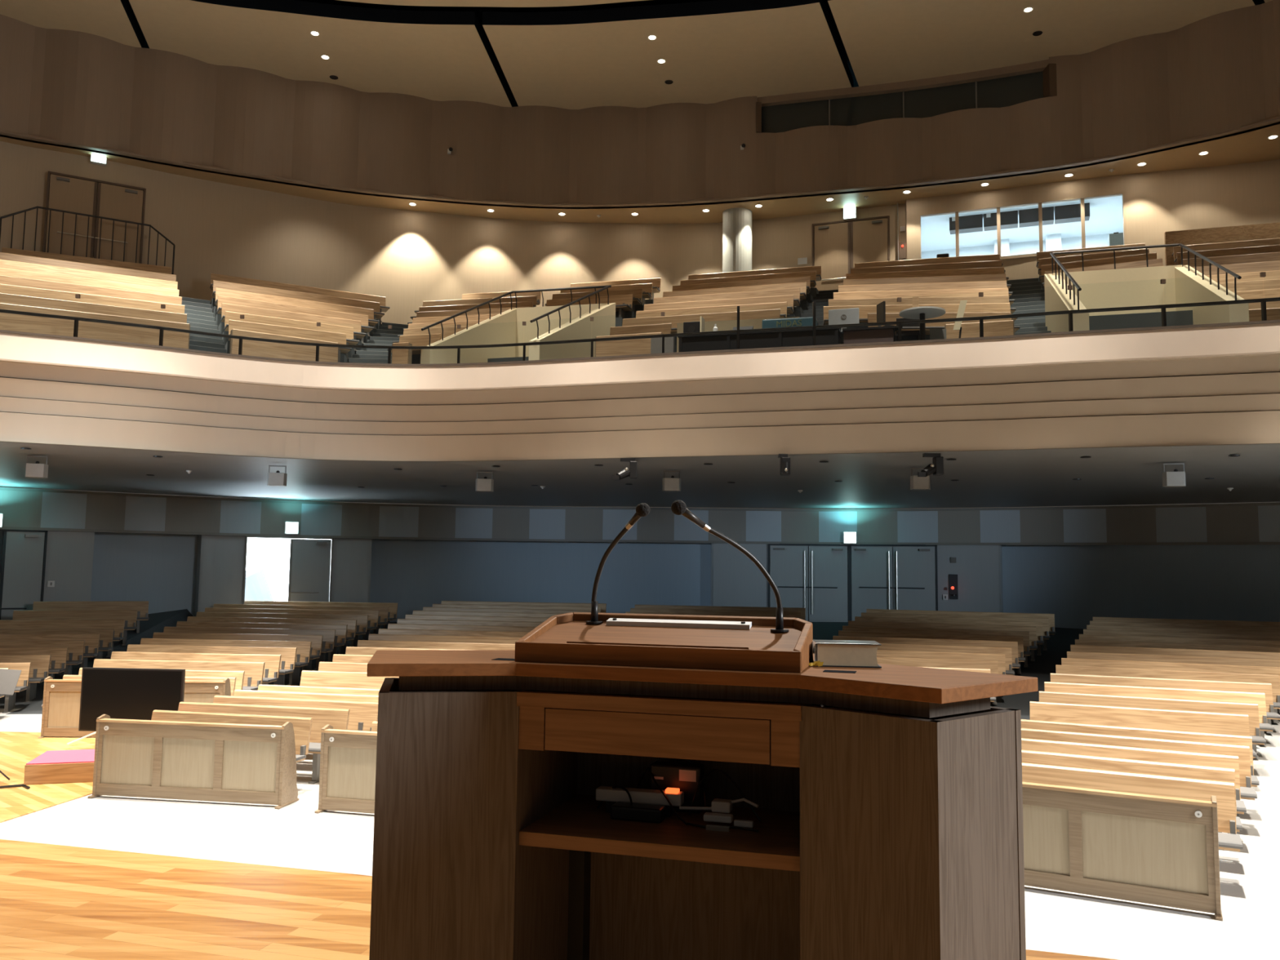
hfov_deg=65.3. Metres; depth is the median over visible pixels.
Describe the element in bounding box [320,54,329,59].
recessed light
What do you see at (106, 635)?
pew
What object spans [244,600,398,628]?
pew
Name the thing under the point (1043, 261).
pew
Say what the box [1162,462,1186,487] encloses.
loudspeaker
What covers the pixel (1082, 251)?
handrail
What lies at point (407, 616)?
pew
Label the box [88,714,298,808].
panelled front
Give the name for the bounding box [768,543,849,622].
door
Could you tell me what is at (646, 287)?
pew
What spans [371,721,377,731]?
pew
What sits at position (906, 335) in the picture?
bar chair
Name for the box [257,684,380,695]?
pew
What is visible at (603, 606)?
pew
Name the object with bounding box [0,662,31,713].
pew
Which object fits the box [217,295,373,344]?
pew
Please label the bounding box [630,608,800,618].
pew
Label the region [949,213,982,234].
upper cabinet
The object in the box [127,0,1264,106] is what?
ceiling
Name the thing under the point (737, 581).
wall
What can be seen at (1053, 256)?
handrail
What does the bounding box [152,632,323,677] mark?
pew
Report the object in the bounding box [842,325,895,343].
desk
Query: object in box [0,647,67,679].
pew
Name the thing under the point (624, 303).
pew
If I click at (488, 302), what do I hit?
handrail
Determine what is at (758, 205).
recessed light
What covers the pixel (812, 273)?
pew
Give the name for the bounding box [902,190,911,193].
recessed light
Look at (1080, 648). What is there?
pew
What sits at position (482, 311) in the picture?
pew
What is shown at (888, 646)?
pew
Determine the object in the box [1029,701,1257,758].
pew
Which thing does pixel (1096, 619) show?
pew
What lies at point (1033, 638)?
pew
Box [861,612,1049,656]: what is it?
pew
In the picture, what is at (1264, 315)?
glass balustrade
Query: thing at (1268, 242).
pew
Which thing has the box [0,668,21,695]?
tray
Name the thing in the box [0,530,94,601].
wall
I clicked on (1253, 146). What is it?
ceiling
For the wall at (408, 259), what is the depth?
29.73 m
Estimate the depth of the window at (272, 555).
34.13 m
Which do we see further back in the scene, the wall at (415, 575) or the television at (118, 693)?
the wall at (415, 575)
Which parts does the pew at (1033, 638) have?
backrest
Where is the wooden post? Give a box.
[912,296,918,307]
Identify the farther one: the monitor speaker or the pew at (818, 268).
the pew at (818, 268)
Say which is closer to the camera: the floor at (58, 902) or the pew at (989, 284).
the floor at (58, 902)
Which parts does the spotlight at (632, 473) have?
barn door, ceiling plate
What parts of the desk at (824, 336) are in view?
leg, leg, leg, leg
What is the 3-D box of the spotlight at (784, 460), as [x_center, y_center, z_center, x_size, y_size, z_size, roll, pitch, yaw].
[2.578,-0.277,17.804,0.200,0.380,0.318,1,-5,0]
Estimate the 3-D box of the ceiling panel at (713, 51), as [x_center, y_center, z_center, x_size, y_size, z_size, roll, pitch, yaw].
[0.964,-11.486,27.258,9.832,0.350,5.225,0,-5,8]
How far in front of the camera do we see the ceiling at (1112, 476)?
22.21 m
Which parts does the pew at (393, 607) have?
backrest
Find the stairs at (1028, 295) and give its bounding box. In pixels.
[1006,277,1051,334]
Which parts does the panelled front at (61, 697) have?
panel, panel, cap rail, panel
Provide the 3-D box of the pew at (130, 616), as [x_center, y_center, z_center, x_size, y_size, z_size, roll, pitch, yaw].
[-13.872,3.634,24.466,2.732,0.860,0.556,3,-5,-22]
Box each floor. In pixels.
[0,568,1279,959]
[0,839,1119,959]
[209,264,1177,364]
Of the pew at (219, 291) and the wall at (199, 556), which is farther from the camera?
the wall at (199, 556)
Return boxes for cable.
[0,783,30,788]
[597,785,633,817]
[635,757,706,806]
[648,767,688,825]
[686,822,758,831]
[688,768,761,822]
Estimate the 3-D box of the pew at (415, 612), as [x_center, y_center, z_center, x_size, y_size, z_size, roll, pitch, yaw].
[-3.658,3.800,25.353,4.750,0.860,0.556,0,-5,11]
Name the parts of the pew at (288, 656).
backrest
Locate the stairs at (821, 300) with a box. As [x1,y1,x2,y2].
[800,289,838,325]
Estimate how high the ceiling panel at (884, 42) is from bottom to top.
0.350 m
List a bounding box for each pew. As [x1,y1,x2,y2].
[0,252,176,281]
[0,259,177,289]
[0,267,179,296]
[0,275,182,304]
[0,284,184,313]
[0,293,186,323]
[0,302,190,349]
[0,619,124,657]
[0,628,114,658]
[0,633,99,667]
[0,640,84,675]
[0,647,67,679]
[0,654,50,702]
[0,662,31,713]
[0,667,8,697]
[1,247,171,274]
[12,609,137,645]
[32,600,149,632]
[41,675,235,707]
[78,667,244,689]
[93,658,265,690]
[111,651,281,684]
[126,644,297,684]
[140,638,311,685]
[151,710,312,762]
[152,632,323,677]
[163,626,335,670]
[176,621,347,662]
[177,702,350,783]
[186,616,356,654]
[195,611,368,646]
[204,607,378,639]
[209,273,390,322]
[212,280,384,329]
[213,604,388,634]
[213,695,377,731]
[214,287,378,337]
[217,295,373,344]
[221,302,366,351]
[224,311,359,359]
[227,320,351,362]
[229,328,338,362]
[233,689,378,702]
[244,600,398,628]
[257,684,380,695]
[299,670,399,688]
[318,662,368,672]
[332,653,373,662]
[345,646,454,655]
[357,640,515,649]
[368,633,520,644]
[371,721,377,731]
[377,628,528,637]
[386,333,441,354]
[387,623,536,631]
[391,342,412,364]
[392,325,471,342]
[396,618,542,626]
[397,320,484,337]
[403,313,498,330]
[404,614,550,622]
[407,306,529,324]
[410,301,533,319]
[412,610,564,617]
[414,295,537,313]
[422,606,591,613]
[431,604,600,613]
[440,600,606,613]
[462,291,541,305]
[545,288,642,312]
[546,293,633,319]
[560,283,653,305]
[570,277,661,299]
[595,332,662,356]
[609,323,671,335]
[622,308,780,333]
[625,611,796,617]
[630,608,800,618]
[634,604,805,620]
[635,302,786,318]
[644,294,793,314]
[653,288,799,315]
[662,281,806,306]
[671,275,810,300]
[680,271,816,293]
[688,265,821,288]
[822,302,1017,325]
[828,295,1016,314]
[832,635,1020,668]
[833,288,1014,306]
[838,280,1013,297]
[838,630,1025,670]
[842,625,1031,674]
[843,273,1011,289]
[845,266,1008,281]
[848,620,1037,667]
[850,260,1005,273]
[854,253,1002,267]
[854,616,1044,661]
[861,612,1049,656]
[866,608,1055,650]
[867,311,1019,334]
[876,649,1005,704]
[876,657,998,674]
[877,643,1014,696]
[923,666,995,702]
[944,320,1014,338]
[1021,719,1259,817]
[1021,728,1257,833]
[1021,737,1246,850]
[1021,749,1242,831]
[1022,762,1242,851]
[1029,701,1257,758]
[1035,243,1145,268]
[1038,248,1149,275]
[1039,252,1156,282]
[1039,691,1266,745]
[1042,257,1163,288]
[1044,681,1274,758]
[1050,673,1279,745]
[1055,664,1279,733]
[1061,657,1279,723]
[1066,651,1279,713]
[1070,644,1279,659]
[1075,639,1279,653]
[1079,634,1279,646]
[1083,629,1279,640]
[1086,624,1279,635]
[1089,620,1279,631]
[1092,617,1279,626]
[1173,237,1279,263]
[1176,244,1279,265]
[1182,252,1279,266]
[1191,260,1279,275]
[1205,270,1279,283]
[1219,279,1279,291]
[1232,288,1279,299]
[1248,301,1279,309]
[1248,307,1279,321]
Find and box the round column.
[722,207,751,272]
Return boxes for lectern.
[367,612,1038,959]
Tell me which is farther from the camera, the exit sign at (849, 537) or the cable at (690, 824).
the exit sign at (849, 537)
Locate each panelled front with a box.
[38,675,231,737]
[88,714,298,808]
[314,724,377,813]
[1022,782,1222,920]
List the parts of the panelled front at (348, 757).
panel, cap rail, panel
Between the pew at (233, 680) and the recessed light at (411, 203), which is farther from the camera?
the recessed light at (411, 203)
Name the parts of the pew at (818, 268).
backrest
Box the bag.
[936,253,949,257]
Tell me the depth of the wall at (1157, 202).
26.45 m
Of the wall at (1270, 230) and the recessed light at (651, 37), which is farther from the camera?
the recessed light at (651, 37)
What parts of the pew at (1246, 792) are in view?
backrest, seat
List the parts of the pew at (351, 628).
backrest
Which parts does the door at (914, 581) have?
handle, handle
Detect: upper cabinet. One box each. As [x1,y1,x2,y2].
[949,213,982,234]
[983,210,1017,231]
[1018,206,1053,227]
[1054,202,1089,223]
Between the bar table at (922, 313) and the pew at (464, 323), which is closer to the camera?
the bar table at (922, 313)
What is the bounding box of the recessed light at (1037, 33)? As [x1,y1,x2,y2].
[1032,31,1042,35]
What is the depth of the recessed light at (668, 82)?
28.15 m
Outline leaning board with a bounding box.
[952,300,967,337]
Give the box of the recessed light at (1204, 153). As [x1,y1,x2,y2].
[1198,151,1208,155]
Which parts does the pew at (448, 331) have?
backrest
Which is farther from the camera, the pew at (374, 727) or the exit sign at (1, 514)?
the exit sign at (1, 514)
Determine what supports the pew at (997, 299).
on the floor at (415, 359)
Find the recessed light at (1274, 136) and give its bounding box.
[1267,134,1279,139]
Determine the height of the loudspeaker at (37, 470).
0.420 m
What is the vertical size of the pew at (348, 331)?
0.860 m
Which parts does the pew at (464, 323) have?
backrest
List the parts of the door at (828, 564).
handle, handle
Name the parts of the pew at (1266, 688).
backrest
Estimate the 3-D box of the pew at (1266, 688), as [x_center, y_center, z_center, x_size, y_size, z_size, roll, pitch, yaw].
[8.084,3.546,15.539,3.159,0.860,0.556,-1,-6,22]
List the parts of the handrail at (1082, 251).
rail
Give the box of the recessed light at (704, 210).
[702,208,710,212]
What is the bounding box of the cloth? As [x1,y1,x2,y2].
[26,749,94,764]
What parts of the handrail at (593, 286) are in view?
rail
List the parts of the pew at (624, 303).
backrest, seat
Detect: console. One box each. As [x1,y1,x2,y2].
[732,325,753,329]
[761,316,818,328]
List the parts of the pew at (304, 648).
backrest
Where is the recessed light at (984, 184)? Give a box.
[980,182,989,186]
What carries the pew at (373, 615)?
on the floor at (292, 835)
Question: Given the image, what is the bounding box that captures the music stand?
[0,668,21,780]
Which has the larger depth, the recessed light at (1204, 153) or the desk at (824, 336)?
the recessed light at (1204, 153)
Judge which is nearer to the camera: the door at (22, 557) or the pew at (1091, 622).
the pew at (1091, 622)
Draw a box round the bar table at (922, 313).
[899,306,946,340]
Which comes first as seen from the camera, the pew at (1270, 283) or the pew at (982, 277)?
the pew at (1270, 283)
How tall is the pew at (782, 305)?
0.860 m
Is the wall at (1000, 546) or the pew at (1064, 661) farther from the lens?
the wall at (1000, 546)
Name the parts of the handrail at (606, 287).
rail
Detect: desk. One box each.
[677,327,841,351]
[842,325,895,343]
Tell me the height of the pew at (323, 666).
0.860 m
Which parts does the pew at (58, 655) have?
backrest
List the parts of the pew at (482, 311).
backrest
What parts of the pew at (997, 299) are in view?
backrest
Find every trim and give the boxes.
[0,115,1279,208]
[0,487,1279,545]
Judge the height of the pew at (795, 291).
0.860 m
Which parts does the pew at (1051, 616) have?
backrest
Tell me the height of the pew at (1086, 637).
0.860 m
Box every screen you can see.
[650,336,675,353]
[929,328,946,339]
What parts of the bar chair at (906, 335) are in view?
seat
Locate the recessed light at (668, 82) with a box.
[664,80,673,84]
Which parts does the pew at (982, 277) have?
backrest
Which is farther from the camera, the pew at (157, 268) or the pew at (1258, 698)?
the pew at (157, 268)
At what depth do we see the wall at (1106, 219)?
31.67 m
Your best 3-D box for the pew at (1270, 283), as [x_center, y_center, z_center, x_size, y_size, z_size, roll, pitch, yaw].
[13.967,-3.684,19.579,4.878,0.860,0.556,-1,-5,18]
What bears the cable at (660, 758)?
on the lectern
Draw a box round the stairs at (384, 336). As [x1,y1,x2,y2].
[345,322,408,364]
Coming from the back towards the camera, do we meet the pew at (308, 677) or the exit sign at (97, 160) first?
the exit sign at (97, 160)
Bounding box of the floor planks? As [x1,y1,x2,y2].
[0,731,95,822]
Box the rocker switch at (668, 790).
[665,787,679,793]
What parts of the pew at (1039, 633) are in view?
backrest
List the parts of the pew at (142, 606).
backrest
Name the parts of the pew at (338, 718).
backrest, seat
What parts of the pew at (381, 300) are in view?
backrest, seat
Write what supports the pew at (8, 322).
on the floor at (415, 359)
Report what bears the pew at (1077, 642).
on the floor at (292, 835)
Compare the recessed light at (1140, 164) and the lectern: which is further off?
the recessed light at (1140, 164)
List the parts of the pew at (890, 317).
backrest, seat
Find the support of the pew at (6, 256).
on the floor at (415, 359)
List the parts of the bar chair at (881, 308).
backrest, seat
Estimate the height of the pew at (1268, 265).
0.860 m
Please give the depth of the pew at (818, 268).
28.39 m
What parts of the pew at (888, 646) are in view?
backrest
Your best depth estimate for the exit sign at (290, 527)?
29.17 m
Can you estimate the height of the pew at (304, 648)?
0.860 m
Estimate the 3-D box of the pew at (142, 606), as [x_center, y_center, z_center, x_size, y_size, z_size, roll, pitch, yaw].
[-13.981,3.531,25.427,2.644,0.860,0.556,3,-6,-27]
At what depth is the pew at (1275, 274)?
21.15 m
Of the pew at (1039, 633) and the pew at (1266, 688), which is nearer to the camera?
the pew at (1266, 688)
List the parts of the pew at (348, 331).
backrest, seat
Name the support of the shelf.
attached to the lectern
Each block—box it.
[610,801,666,823]
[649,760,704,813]
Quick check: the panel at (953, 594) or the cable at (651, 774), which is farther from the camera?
the panel at (953, 594)
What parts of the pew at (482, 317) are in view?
backrest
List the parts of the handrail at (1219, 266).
rail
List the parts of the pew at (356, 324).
backrest, seat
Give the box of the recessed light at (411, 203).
[408,202,416,205]
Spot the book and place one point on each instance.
(828, 653)
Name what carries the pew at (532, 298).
on the floor at (415, 359)
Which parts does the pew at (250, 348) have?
post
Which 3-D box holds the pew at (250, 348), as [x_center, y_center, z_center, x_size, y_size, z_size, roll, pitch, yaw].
[-7.384,-2.572,20.791,2.162,0.860,0.151,4,-6,-32]
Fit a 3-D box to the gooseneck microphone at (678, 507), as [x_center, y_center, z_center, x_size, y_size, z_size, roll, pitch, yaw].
[0.235,0.223,2.567,0.345,0.333,0.048,3,-6,-26]
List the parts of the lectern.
panel, wing panel, audience panel, drawer rail, post, power strip, drawer, drawer rail, audience panel, wing panel, audience panel, panel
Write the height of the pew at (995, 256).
0.860 m
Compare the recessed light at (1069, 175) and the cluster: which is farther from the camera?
the recessed light at (1069, 175)
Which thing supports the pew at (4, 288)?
on the floor at (415, 359)
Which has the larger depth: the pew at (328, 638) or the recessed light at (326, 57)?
the recessed light at (326, 57)
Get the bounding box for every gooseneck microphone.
[586,502,649,623]
[671,499,788,631]
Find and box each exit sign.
[0,513,3,527]
[89,154,106,166]
[284,521,298,533]
[843,206,857,220]
[843,531,856,543]
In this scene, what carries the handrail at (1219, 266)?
on the well at (1131, 286)
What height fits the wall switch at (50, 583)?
0.160 m
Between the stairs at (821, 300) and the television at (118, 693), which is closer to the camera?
the television at (118, 693)
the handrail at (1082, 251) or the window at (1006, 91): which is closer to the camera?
the handrail at (1082, 251)
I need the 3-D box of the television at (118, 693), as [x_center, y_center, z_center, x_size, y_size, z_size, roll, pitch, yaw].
[-7.313,3.308,14.405,1.520,1.170,0.500,0,-5,4]
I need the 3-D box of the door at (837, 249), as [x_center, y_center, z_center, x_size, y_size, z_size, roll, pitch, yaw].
[6.216,-6.303,29.451,2.266,2.802,0.200,-1,-5,20]
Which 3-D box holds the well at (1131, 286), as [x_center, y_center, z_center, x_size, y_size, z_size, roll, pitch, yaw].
[9.526,-2.767,19.166,2.800,3.550,3.519,-1,-5,15]
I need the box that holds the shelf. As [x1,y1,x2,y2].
[519,794,799,871]
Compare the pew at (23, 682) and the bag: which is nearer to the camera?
the pew at (23, 682)
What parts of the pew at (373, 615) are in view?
backrest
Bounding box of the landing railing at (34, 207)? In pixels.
[0,206,175,274]
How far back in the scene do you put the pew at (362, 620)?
25.58 m
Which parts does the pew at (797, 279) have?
backrest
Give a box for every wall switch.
[47,580,54,586]
[942,594,947,599]
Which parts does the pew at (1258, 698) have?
backrest, seat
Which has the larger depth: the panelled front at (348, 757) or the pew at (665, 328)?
the pew at (665, 328)
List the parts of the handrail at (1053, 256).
rail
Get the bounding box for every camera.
[447,146,453,154]
[740,143,745,150]
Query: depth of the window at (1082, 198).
27.53 m
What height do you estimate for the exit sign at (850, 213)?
0.360 m
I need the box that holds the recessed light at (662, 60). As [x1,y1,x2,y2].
[657,58,666,63]
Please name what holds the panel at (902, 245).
attached to the wall at (1157, 202)
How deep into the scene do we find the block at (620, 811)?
2.64 m
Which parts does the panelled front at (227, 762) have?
panel, panel, cap rail, panel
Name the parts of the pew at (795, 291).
backrest, seat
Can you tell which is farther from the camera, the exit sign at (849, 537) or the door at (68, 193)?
the exit sign at (849, 537)
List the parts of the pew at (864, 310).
seat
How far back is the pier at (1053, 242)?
31.71 m
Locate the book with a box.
[808,639,881,667]
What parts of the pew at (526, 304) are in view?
backrest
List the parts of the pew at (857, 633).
backrest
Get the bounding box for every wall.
[0,0,1279,204]
[0,141,906,324]
[0,489,1279,542]
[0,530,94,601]
[90,532,198,616]
[194,534,203,616]
[198,534,245,612]
[331,537,371,602]
[368,538,372,602]
[369,538,711,622]
[710,542,713,605]
[711,543,1000,621]
[897,195,1123,260]
[905,159,1279,279]
[999,545,1003,612]
[1001,544,1279,629]
[1164,222,1279,266]
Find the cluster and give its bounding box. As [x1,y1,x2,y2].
[679,798,758,831]
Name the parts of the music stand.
leg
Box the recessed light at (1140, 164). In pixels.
[1136,162,1146,166]
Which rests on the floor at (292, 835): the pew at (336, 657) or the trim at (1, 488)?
the pew at (336, 657)
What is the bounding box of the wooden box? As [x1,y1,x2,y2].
[23,762,93,784]
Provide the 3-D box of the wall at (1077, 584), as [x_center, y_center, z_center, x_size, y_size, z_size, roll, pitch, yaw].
[16.702,3.467,24.910,15.538,3.730,1.324,-3,-6,38]
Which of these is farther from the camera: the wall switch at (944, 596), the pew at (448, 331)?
the wall switch at (944, 596)
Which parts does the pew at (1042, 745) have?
backrest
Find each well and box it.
[420,302,615,364]
[1044,264,1248,332]
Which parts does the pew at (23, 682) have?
backrest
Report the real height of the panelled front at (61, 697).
0.929 m
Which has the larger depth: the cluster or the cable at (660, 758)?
the cable at (660, 758)
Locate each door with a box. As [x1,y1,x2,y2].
[0,528,48,619]
[42,171,146,263]
[242,536,333,604]
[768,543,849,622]
[812,215,889,290]
[848,544,937,621]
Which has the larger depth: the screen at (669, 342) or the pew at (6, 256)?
the pew at (6, 256)
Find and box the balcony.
[0,320,1279,461]
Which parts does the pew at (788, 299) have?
seat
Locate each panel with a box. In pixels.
[0,0,144,48]
[128,0,514,106]
[482,0,853,109]
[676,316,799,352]
[827,0,1257,86]
[898,241,906,258]
[949,574,958,599]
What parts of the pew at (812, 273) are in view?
backrest, seat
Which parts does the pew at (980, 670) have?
backrest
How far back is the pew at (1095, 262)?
24.37 m
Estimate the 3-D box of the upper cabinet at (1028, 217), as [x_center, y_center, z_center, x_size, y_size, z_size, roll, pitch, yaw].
[11.782,-7.878,29.683,0.985,0.533,0.440,-1,-5,20]
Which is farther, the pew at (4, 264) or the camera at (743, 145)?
the camera at (743, 145)
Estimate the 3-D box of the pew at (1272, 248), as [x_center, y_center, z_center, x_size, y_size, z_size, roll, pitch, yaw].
[15.045,-5.068,22.833,4.878,0.860,0.556,-1,-5,18]
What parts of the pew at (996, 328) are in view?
post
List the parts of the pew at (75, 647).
backrest, seat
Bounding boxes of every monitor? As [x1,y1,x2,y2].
[828,307,858,333]
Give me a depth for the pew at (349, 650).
19.59 m
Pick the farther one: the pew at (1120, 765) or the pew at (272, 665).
the pew at (272, 665)
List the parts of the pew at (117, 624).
backrest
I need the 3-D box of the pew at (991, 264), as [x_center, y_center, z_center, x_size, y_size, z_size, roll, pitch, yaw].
[7.464,-5.291,26.092,3.884,0.860,0.556,0,-5,13]
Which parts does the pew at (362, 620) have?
backrest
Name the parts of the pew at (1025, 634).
backrest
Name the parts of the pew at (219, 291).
backrest, seat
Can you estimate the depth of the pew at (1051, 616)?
24.89 m
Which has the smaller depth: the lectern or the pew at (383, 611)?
the lectern
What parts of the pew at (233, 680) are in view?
backrest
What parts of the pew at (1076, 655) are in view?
backrest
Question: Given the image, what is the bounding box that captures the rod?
[66,731,96,745]
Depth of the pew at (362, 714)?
13.67 m
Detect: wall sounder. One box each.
[900,226,905,231]
[950,557,956,563]
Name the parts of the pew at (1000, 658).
backrest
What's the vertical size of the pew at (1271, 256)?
0.860 m
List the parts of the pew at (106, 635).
backrest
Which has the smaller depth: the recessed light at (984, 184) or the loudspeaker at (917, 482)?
the loudspeaker at (917, 482)
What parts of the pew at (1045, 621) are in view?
backrest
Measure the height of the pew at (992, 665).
0.860 m
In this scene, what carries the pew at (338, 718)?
on the floor at (292, 835)
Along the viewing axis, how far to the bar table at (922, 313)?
18.64 m
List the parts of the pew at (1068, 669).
backrest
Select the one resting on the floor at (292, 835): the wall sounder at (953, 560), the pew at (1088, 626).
the pew at (1088, 626)
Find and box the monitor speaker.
[683,315,704,333]
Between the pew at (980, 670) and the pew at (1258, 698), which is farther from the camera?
the pew at (980, 670)
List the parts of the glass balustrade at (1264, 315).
post, post, post, post, post, post, post, post, handrail, post, post, post, post, post, post, post, post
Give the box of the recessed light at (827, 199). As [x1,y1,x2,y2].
[825,198,834,201]
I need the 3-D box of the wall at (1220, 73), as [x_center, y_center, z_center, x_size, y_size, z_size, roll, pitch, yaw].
[-0.674,-10.065,24.564,41.786,3.000,10.332,0,-5,4]
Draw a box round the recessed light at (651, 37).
[647,35,656,39]
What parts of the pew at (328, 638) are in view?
backrest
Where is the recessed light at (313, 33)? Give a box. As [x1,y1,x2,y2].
[310,31,319,35]
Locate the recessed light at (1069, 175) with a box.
[1063,173,1073,177]
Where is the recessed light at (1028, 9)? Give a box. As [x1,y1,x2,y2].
[1022,7,1033,12]
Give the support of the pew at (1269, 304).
on the floor at (415, 359)
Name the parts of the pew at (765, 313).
seat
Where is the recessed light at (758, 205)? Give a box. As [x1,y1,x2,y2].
[754,204,762,207]
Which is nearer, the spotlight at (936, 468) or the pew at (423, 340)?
the spotlight at (936, 468)
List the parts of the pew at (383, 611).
backrest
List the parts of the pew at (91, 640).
backrest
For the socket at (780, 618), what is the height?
0.056 m
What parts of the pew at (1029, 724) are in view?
backrest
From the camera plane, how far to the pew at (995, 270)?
25.44 m
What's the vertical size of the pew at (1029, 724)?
0.860 m
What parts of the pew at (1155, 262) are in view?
backrest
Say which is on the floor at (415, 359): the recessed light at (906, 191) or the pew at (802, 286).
the pew at (802, 286)
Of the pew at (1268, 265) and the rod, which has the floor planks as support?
the rod
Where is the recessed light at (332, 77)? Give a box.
[329,75,337,79]
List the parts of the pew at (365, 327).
backrest, seat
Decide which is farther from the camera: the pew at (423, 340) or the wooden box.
the pew at (423, 340)
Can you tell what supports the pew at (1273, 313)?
on the floor at (415, 359)
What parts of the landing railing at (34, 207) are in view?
rail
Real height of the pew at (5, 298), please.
0.860 m
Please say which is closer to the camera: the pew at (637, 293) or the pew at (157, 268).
the pew at (157, 268)
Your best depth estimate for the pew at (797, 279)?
26.57 m
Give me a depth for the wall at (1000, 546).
28.66 m
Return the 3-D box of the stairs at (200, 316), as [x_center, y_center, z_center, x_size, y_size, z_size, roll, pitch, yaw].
[-10.184,-3.303,23.083,0.928,3.236,6.865,4,-6,-29]
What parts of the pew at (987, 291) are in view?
backrest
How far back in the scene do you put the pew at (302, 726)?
12.26 m
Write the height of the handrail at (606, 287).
2.010 m
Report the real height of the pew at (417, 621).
0.860 m
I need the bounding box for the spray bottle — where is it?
[712,324,718,331]
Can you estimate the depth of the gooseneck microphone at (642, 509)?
2.77 m
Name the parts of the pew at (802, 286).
backrest, seat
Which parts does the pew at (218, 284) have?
backrest, seat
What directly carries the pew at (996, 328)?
on the floor at (415, 359)
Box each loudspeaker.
[25,455,48,478]
[266,465,287,486]
[475,471,493,492]
[662,470,680,491]
[910,467,930,489]
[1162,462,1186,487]
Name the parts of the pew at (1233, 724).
backrest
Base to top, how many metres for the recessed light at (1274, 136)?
0.011 m
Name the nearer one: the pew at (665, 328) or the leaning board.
the leaning board
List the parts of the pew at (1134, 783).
seat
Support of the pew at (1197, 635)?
on the floor at (292, 835)
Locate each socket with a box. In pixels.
[591,600,598,621]
[775,607,783,629]
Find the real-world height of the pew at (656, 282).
0.860 m
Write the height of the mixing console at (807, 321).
0.240 m
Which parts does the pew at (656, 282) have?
backrest, seat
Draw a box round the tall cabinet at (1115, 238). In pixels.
[1107,231,1124,246]
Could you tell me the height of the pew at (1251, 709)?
0.860 m
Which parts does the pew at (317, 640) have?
backrest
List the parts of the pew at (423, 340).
seat, backrest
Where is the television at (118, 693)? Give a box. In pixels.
[78,666,185,731]
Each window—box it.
[245,537,319,601]
[755,63,1057,133]
[917,191,1127,259]
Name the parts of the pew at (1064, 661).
backrest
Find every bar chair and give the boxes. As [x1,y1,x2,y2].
[876,301,902,341]
[896,317,919,340]
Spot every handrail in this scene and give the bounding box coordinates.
[421,290,514,346]
[514,284,611,307]
[529,284,610,338]
[1049,252,1081,309]
[1052,243,1179,271]
[1178,243,1241,300]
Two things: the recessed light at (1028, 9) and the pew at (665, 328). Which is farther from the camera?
the recessed light at (1028, 9)
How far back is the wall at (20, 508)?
29.07 m
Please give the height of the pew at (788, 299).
0.860 m
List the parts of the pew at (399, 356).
post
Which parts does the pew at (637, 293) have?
backrest, seat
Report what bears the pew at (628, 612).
on the floor at (292, 835)
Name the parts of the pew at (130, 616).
backrest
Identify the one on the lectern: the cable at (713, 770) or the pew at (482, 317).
the cable at (713, 770)
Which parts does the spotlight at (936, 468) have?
barn door, ceiling plate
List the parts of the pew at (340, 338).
backrest, seat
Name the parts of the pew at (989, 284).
backrest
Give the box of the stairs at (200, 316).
[180,296,226,353]
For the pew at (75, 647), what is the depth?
21.18 m
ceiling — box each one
[0,121,1279,223]
[0,441,1279,508]
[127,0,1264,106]
[338,0,646,7]
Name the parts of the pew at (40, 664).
backrest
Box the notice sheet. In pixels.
[797,257,807,264]
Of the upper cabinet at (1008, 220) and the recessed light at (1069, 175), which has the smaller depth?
the recessed light at (1069, 175)
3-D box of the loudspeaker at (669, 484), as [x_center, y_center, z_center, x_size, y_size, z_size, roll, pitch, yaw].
[0.652,0.020,20.527,0.377,0.420,0.300,1,-5,1]
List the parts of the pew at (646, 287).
backrest, seat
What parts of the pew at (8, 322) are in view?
post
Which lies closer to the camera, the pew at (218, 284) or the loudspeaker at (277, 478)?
the loudspeaker at (277, 478)
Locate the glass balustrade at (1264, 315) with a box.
[0,271,1279,364]
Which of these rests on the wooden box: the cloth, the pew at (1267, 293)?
the cloth
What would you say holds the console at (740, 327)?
on the desk at (824, 336)
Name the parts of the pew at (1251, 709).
seat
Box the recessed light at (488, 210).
[486,208,494,212]
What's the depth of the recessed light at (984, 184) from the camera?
27.59 m
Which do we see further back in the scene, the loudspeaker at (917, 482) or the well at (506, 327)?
the well at (506, 327)
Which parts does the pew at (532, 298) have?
backrest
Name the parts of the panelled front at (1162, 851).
panel, cap rail, panel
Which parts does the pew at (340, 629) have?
backrest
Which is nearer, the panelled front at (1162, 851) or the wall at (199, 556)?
the panelled front at (1162, 851)
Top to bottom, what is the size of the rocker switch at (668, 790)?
0.010 m
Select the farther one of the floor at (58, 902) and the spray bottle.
the spray bottle

